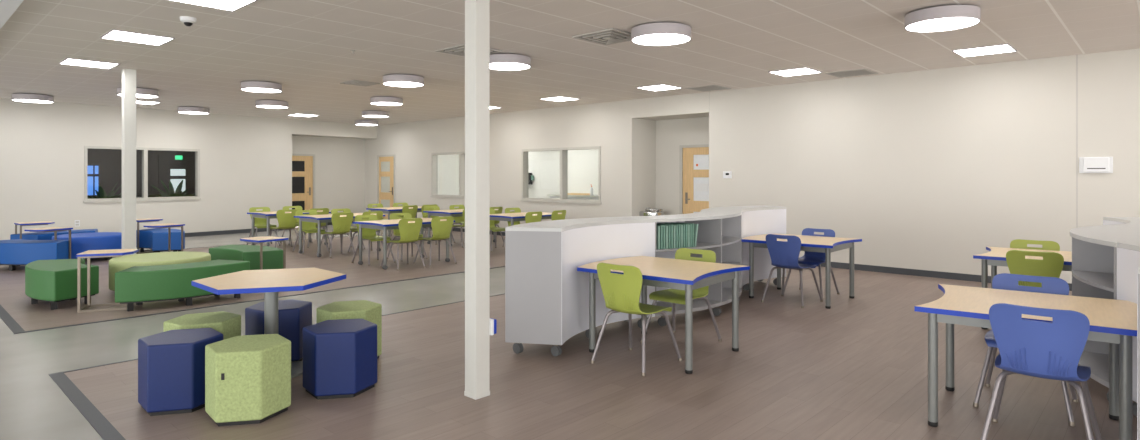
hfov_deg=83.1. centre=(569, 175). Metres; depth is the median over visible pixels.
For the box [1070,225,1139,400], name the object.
bookcase
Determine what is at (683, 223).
folder
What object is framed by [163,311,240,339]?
stool
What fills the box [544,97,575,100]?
diffuser
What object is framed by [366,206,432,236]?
table
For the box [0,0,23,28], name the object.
ceiling
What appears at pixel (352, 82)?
ceiling vent
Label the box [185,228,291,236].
baseboard
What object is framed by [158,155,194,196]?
door
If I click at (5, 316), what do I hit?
trim
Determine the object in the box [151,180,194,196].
potted plant
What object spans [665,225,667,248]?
folder
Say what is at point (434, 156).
window
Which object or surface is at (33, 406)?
floor
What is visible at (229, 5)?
recessed light
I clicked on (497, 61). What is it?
drum light
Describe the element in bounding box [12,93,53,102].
drum light
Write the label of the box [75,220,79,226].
wall outlet
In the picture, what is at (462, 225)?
chair
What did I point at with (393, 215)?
chair
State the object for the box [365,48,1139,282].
wall
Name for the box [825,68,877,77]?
ceiling vent
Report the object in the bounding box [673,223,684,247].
folder
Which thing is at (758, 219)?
bookcase
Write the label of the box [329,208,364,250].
chair
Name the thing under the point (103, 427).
floor strip
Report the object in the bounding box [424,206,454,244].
chair
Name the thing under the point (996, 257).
table
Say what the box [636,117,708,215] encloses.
wall
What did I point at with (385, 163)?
door
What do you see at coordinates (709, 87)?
ceiling vent
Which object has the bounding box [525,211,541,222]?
chair
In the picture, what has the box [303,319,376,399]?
stool
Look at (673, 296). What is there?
chair
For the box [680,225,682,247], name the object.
folder
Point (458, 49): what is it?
ceiling vent
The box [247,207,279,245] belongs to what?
chair
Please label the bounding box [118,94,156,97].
diffuser
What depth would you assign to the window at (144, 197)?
15.29 m
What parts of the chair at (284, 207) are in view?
backrest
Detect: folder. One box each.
[656,224,664,248]
[656,225,659,248]
[657,225,662,248]
[658,223,672,248]
[662,224,669,248]
[663,223,677,247]
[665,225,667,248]
[666,223,679,247]
[671,222,686,247]
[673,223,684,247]
[673,225,674,247]
[676,222,693,246]
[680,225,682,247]
[683,223,691,246]
[687,224,689,246]
[694,224,697,246]
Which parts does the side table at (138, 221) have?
leg, frame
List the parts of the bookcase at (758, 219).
panel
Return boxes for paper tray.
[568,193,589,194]
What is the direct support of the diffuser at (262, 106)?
attached to the drum light at (258, 103)
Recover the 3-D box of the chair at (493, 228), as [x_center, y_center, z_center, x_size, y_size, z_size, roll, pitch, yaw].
[-1.560,1.112,13.129,0.534,0.828,0.570,0,0,-43]
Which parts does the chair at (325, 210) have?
backrest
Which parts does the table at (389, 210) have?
leg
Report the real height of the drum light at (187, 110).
0.130 m
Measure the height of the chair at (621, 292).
0.828 m
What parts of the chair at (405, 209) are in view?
backrest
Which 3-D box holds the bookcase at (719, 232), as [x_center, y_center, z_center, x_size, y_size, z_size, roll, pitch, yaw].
[1.395,0.979,7.159,0.668,1.088,1.889,0,0,41]
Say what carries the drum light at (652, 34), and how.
attached to the ceiling at (304, 47)
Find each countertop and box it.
[547,194,597,199]
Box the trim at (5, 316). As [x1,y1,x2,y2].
[0,230,504,333]
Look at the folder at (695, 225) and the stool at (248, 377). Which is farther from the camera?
the folder at (695, 225)
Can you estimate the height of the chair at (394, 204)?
0.828 m
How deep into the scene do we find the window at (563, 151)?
14.89 m
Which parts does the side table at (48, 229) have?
rail, leg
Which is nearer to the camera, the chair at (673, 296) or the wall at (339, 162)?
the chair at (673, 296)
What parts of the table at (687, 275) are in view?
leg, leg, leg, leg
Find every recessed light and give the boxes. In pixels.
[59,58,119,68]
[100,29,174,45]
[121,100,160,104]
[169,0,257,11]
[287,114,319,116]
[540,96,578,101]
[636,84,681,90]
[768,67,821,76]
[952,43,1016,56]
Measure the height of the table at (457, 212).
0.735 m
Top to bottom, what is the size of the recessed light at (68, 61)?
0.012 m
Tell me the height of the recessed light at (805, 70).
0.012 m
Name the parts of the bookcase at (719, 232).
panel, panel, shelf, panel, shelf, panel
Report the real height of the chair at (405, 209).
0.828 m
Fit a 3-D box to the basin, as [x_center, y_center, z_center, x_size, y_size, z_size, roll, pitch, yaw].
[1.784,0.739,13.677,0.380,0.047,0.380,0,0,43]
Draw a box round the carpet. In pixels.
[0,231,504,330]
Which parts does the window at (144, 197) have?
sill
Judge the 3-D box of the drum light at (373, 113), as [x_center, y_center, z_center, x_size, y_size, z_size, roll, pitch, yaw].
[-4.823,-1.525,15.942,0.640,0.130,0.640,0,0,43]
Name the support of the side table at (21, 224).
on the floor at (33, 406)
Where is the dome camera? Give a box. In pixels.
[180,16,196,25]
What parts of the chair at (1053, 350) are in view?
leg, leg, backrest, seat, leg, leg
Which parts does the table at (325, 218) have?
leg, leg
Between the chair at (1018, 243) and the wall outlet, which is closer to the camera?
the chair at (1018, 243)
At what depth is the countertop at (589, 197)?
17.50 m
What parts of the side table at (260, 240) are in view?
leg, leg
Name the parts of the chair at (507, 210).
backrest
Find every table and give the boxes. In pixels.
[14,221,54,238]
[24,227,72,258]
[76,249,138,312]
[136,218,162,253]
[144,223,184,251]
[191,268,345,377]
[240,236,287,269]
[247,210,330,245]
[294,213,384,256]
[353,218,454,268]
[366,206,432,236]
[423,209,495,246]
[490,212,561,225]
[577,256,749,373]
[741,234,861,308]
[914,284,1136,439]
[973,247,1071,328]
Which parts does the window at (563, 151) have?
sill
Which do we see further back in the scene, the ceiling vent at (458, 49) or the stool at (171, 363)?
the ceiling vent at (458, 49)
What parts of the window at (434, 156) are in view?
sill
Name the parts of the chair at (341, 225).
leg, seat, backrest, leg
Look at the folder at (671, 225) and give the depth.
6.52 m
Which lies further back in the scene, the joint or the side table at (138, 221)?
the side table at (138, 221)
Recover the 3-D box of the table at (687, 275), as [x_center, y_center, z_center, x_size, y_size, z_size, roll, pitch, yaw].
[0.780,1.159,5.613,1.216,0.736,1.020,0,0,40]
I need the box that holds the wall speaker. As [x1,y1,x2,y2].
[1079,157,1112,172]
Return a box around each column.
[122,69,135,255]
[464,0,489,399]
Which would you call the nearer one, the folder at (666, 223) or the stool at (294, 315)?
the stool at (294, 315)
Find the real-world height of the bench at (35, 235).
0.447 m
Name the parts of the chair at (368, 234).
leg, backrest, leg, seat, leg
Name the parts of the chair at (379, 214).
backrest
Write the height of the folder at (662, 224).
0.239 m
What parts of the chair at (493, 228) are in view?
leg, backrest, seat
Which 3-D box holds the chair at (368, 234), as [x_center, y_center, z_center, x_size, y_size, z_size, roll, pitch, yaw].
[-3.429,1.112,11.223,0.570,0.828,0.534,0,0,41]
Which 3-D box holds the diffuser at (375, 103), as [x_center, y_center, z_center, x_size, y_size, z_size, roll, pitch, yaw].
[-3.749,-1.468,13.150,0.615,0.007,0.615,0,0,43]
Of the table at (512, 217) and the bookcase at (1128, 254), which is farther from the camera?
the table at (512, 217)
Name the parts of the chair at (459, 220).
backrest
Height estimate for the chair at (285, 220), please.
0.828 m
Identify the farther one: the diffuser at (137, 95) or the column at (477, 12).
the diffuser at (137, 95)
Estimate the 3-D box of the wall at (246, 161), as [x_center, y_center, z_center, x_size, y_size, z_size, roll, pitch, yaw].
[-11.948,-0.030,13.022,0.149,3.120,18.839,0,0,38]
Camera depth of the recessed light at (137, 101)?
13.95 m
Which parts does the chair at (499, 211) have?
backrest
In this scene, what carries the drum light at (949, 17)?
attached to the ceiling at (304, 47)
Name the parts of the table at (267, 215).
leg, leg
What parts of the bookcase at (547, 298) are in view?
panel, panel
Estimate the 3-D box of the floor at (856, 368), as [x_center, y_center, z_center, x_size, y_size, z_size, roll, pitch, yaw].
[4.623,1.528,3.681,14.260,0.003,9.810,0,0,43]
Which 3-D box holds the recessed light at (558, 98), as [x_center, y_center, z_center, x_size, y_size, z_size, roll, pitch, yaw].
[-0.218,-1.584,13.329,0.600,0.012,0.600,0,0,43]
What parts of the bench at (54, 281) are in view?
board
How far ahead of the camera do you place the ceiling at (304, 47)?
7.87 m
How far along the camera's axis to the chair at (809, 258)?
8.32 m
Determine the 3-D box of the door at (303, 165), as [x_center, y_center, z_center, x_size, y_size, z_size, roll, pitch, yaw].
[-8.068,0.445,19.141,0.161,2.170,1.000,0,0,38]
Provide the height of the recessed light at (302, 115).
0.012 m
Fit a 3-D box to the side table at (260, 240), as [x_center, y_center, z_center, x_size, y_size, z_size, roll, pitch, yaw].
[-4.276,1.200,8.948,0.520,0.654,0.440,0,0,33]
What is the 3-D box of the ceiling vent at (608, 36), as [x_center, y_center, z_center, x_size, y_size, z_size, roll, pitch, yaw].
[0.444,-1.573,7.338,0.600,0.031,0.600,0,0,43]
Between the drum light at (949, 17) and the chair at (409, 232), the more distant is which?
the chair at (409, 232)
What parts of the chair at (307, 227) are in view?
backrest, seat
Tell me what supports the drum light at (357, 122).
attached to the ceiling at (304, 47)
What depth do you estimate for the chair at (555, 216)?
12.87 m
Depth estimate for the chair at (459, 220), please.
15.17 m
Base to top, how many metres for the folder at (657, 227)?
0.235 m
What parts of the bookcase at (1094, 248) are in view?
shelf, panel, panel, panel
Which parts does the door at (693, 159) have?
handle, pane, pane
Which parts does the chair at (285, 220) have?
seat, backrest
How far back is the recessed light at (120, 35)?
7.38 m
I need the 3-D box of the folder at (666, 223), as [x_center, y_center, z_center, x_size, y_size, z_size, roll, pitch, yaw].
[1.061,0.621,6.667,0.018,0.243,0.240,0,0,-29]
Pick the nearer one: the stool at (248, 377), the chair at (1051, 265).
the stool at (248, 377)
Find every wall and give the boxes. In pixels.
[0,98,376,239]
[88,149,194,196]
[292,136,364,213]
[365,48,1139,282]
[438,149,597,197]
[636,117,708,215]
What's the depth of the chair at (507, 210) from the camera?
13.84 m
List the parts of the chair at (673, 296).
leg, leg, seat, backrest, leg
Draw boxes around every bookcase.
[505,216,654,356]
[635,211,741,325]
[701,205,785,289]
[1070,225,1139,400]
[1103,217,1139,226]
[1117,243,1139,439]
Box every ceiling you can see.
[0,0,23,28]
[0,0,1139,124]
[292,134,370,138]
[638,113,708,120]
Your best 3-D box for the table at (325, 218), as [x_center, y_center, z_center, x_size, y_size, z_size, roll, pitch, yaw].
[-4.526,1.159,12.786,0.980,0.735,1.508,0,0,43]
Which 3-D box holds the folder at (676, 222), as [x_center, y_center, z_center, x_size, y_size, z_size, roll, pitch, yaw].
[1.209,0.621,6.760,0.018,0.243,0.240,0,0,-35]
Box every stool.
[138,328,223,415]
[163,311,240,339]
[205,334,290,425]
[245,299,311,360]
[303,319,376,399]
[316,300,381,358]
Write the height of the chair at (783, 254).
0.828 m
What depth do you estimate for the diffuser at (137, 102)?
13.95 m
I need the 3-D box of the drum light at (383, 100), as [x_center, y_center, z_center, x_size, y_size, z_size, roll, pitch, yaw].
[-3.749,-1.525,13.150,0.640,0.130,0.640,0,0,43]
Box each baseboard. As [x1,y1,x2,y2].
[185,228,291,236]
[424,227,1071,290]
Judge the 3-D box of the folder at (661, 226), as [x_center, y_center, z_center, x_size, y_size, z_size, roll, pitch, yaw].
[0.877,0.623,6.577,0.018,0.239,0.240,0,0,-23]
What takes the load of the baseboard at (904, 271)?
attached to the wall at (932, 169)
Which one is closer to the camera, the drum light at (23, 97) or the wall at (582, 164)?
the drum light at (23, 97)
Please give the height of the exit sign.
0.124 m
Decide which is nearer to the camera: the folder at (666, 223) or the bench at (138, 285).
the folder at (666, 223)
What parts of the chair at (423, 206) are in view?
backrest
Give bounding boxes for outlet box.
[490,318,495,334]
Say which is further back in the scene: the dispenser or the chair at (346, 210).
the dispenser
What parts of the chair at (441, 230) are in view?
leg, leg, seat, leg, backrest, leg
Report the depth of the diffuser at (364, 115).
15.94 m
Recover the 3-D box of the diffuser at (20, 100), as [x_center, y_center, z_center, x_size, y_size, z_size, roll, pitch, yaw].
[-10.581,-1.468,12.671,0.615,0.007,0.615,0,0,43]
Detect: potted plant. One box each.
[88,182,121,198]
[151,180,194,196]
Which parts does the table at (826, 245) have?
leg, leg, leg, leg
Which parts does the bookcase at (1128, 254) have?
panel, panel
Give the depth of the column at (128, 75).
9.61 m
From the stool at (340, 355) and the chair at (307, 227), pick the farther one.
the chair at (307, 227)
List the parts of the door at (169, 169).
pane, pane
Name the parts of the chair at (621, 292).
leg, backrest, leg, seat, leg, leg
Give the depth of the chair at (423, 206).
15.34 m
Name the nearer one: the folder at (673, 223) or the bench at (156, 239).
the folder at (673, 223)
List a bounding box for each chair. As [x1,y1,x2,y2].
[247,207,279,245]
[270,209,298,247]
[280,206,312,244]
[292,210,329,254]
[297,208,329,247]
[316,212,354,257]
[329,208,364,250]
[347,211,382,252]
[351,214,395,265]
[368,203,396,237]
[380,218,425,270]
[387,213,427,261]
[390,205,417,233]
[391,203,419,235]
[413,216,456,266]
[420,204,437,236]
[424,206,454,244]
[449,205,464,241]
[452,209,464,247]
[490,207,503,242]
[490,209,504,251]
[502,208,520,246]
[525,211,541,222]
[551,210,565,219]
[590,263,681,375]
[640,248,721,342]
[761,234,822,307]
[784,228,839,298]
[973,273,1078,426]
[980,303,1101,439]
[1006,250,1063,286]
[1010,239,1059,250]
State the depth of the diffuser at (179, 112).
15.00 m
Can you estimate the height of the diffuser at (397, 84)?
0.007 m
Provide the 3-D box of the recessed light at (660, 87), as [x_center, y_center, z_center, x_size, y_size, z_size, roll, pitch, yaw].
[1.611,-1.584,11.624,0.600,0.012,0.600,0,0,43]
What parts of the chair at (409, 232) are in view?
leg, seat, backrest, leg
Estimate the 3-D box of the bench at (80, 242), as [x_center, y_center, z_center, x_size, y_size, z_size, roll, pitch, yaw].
[-8.758,1.304,11.722,1.080,0.447,1.080,0,0,43]
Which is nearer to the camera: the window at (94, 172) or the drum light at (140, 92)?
the drum light at (140, 92)
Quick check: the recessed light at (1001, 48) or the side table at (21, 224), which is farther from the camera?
the side table at (21, 224)
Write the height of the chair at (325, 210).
0.828 m
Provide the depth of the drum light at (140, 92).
11.70 m
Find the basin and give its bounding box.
[645,209,662,211]
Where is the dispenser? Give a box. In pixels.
[528,173,533,184]
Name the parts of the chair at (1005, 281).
leg, leg, seat, backrest, leg, leg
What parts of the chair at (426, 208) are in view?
backrest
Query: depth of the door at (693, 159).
13.46 m
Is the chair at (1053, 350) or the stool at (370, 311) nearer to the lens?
the chair at (1053, 350)
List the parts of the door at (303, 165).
pane, pane, pane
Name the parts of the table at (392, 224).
leg, leg, leg, leg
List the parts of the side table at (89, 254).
leg, leg, rail, frame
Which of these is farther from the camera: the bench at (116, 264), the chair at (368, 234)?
the chair at (368, 234)
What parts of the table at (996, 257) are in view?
leg, leg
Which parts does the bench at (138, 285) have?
board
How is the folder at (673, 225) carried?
on the bookcase at (719, 232)
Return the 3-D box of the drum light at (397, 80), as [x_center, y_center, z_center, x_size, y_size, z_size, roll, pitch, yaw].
[-2.674,-1.525,10.329,0.640,0.130,0.640,0,0,43]
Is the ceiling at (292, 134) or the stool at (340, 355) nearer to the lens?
the stool at (340, 355)
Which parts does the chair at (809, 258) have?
leg, seat, backrest, leg, leg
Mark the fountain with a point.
(648, 212)
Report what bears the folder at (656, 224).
on the bookcase at (719, 232)
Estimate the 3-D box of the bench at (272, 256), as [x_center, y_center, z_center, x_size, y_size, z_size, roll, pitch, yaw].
[-4.811,1.304,9.568,1.409,0.447,0.631,0,0,33]
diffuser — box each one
[14,99,51,102]
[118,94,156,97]
[136,101,157,103]
[179,112,208,113]
[242,88,280,92]
[257,105,287,107]
[364,115,387,116]
[371,102,401,104]
[384,82,422,86]
[490,63,529,69]
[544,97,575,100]
[633,34,689,44]
[641,85,676,90]
[906,17,978,31]
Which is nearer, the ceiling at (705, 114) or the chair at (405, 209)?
the ceiling at (705, 114)
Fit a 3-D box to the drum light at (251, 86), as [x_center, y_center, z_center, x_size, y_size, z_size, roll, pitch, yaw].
[-5.303,-1.525,11.058,0.640,0.130,0.640,0,0,43]
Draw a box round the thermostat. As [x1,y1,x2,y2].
[723,171,731,177]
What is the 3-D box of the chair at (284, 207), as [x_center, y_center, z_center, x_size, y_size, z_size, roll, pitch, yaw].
[-6.160,1.112,14.476,0.534,0.828,0.570,0,0,-43]
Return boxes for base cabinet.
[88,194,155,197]
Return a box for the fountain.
[639,207,663,215]
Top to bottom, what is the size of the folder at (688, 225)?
0.235 m
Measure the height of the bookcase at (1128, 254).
1.088 m
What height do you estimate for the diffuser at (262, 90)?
0.007 m
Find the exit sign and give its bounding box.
[175,155,181,159]
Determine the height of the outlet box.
0.110 m
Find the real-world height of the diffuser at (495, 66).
0.007 m
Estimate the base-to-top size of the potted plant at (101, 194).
1.369 m
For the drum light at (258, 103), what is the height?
0.130 m
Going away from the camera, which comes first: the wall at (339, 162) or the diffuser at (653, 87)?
the diffuser at (653, 87)
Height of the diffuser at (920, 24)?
0.007 m
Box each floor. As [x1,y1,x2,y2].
[0,223,504,439]
[64,266,1136,439]
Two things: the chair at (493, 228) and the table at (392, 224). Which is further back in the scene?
the chair at (493, 228)
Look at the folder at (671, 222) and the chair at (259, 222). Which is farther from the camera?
the chair at (259, 222)
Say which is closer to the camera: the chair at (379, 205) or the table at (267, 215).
the table at (267, 215)
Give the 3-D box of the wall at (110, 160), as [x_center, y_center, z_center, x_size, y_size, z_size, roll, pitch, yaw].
[-11.487,0.130,16.934,4.300,2.800,7.300,0,0,43]
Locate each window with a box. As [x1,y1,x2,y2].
[83,146,200,202]
[88,164,100,194]
[431,152,464,198]
[521,146,601,203]
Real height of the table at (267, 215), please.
0.735 m
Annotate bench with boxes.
[0,239,68,270]
[10,229,97,239]
[25,259,98,309]
[52,232,121,259]
[109,251,210,290]
[115,259,249,310]
[136,228,184,252]
[209,245,282,269]
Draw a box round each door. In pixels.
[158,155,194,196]
[292,154,314,226]
[377,154,394,218]
[679,144,708,213]
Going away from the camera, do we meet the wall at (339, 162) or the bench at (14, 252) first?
the bench at (14, 252)
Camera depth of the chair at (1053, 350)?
3.45 m
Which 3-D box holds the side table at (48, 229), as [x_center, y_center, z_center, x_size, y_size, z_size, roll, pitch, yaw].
[-8.609,1.200,10.586,0.440,0.654,0.520,0,0,18]
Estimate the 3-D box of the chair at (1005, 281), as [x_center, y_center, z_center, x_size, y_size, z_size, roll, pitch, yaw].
[3.043,1.112,4.290,0.534,0.828,0.570,0,0,40]
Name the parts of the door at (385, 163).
pane, pane, pane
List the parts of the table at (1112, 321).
leg, leg, leg, leg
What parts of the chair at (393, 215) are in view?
backrest, leg, seat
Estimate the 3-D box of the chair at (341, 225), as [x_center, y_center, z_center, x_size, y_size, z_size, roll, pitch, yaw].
[-4.449,1.112,12.246,0.570,0.828,0.534,0,0,43]
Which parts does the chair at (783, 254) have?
leg, leg, backrest, seat, leg, leg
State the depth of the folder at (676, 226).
6.55 m
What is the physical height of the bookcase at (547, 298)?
1.088 m
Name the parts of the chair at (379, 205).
backrest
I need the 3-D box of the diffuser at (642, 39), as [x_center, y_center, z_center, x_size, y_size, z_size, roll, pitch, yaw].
[0.982,-1.468,6.933,0.615,0.007,0.615,0,0,43]
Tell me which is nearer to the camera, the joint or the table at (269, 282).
the table at (269, 282)
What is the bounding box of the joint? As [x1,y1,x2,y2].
[1076,55,1077,227]
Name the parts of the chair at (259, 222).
backrest, seat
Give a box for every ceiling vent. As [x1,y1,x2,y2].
[340,80,379,85]
[435,44,501,55]
[572,28,630,44]
[685,85,731,91]
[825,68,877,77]
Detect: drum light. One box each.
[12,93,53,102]
[117,88,158,97]
[178,107,208,113]
[241,81,281,92]
[255,100,287,107]
[355,120,377,125]
[362,110,388,117]
[370,96,402,105]
[383,74,423,86]
[490,54,530,69]
[631,23,690,45]
[904,5,980,31]
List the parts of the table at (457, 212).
leg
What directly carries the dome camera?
attached to the ceiling at (304, 47)
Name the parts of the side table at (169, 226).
rail, leg, leg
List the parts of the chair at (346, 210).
backrest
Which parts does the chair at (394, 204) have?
backrest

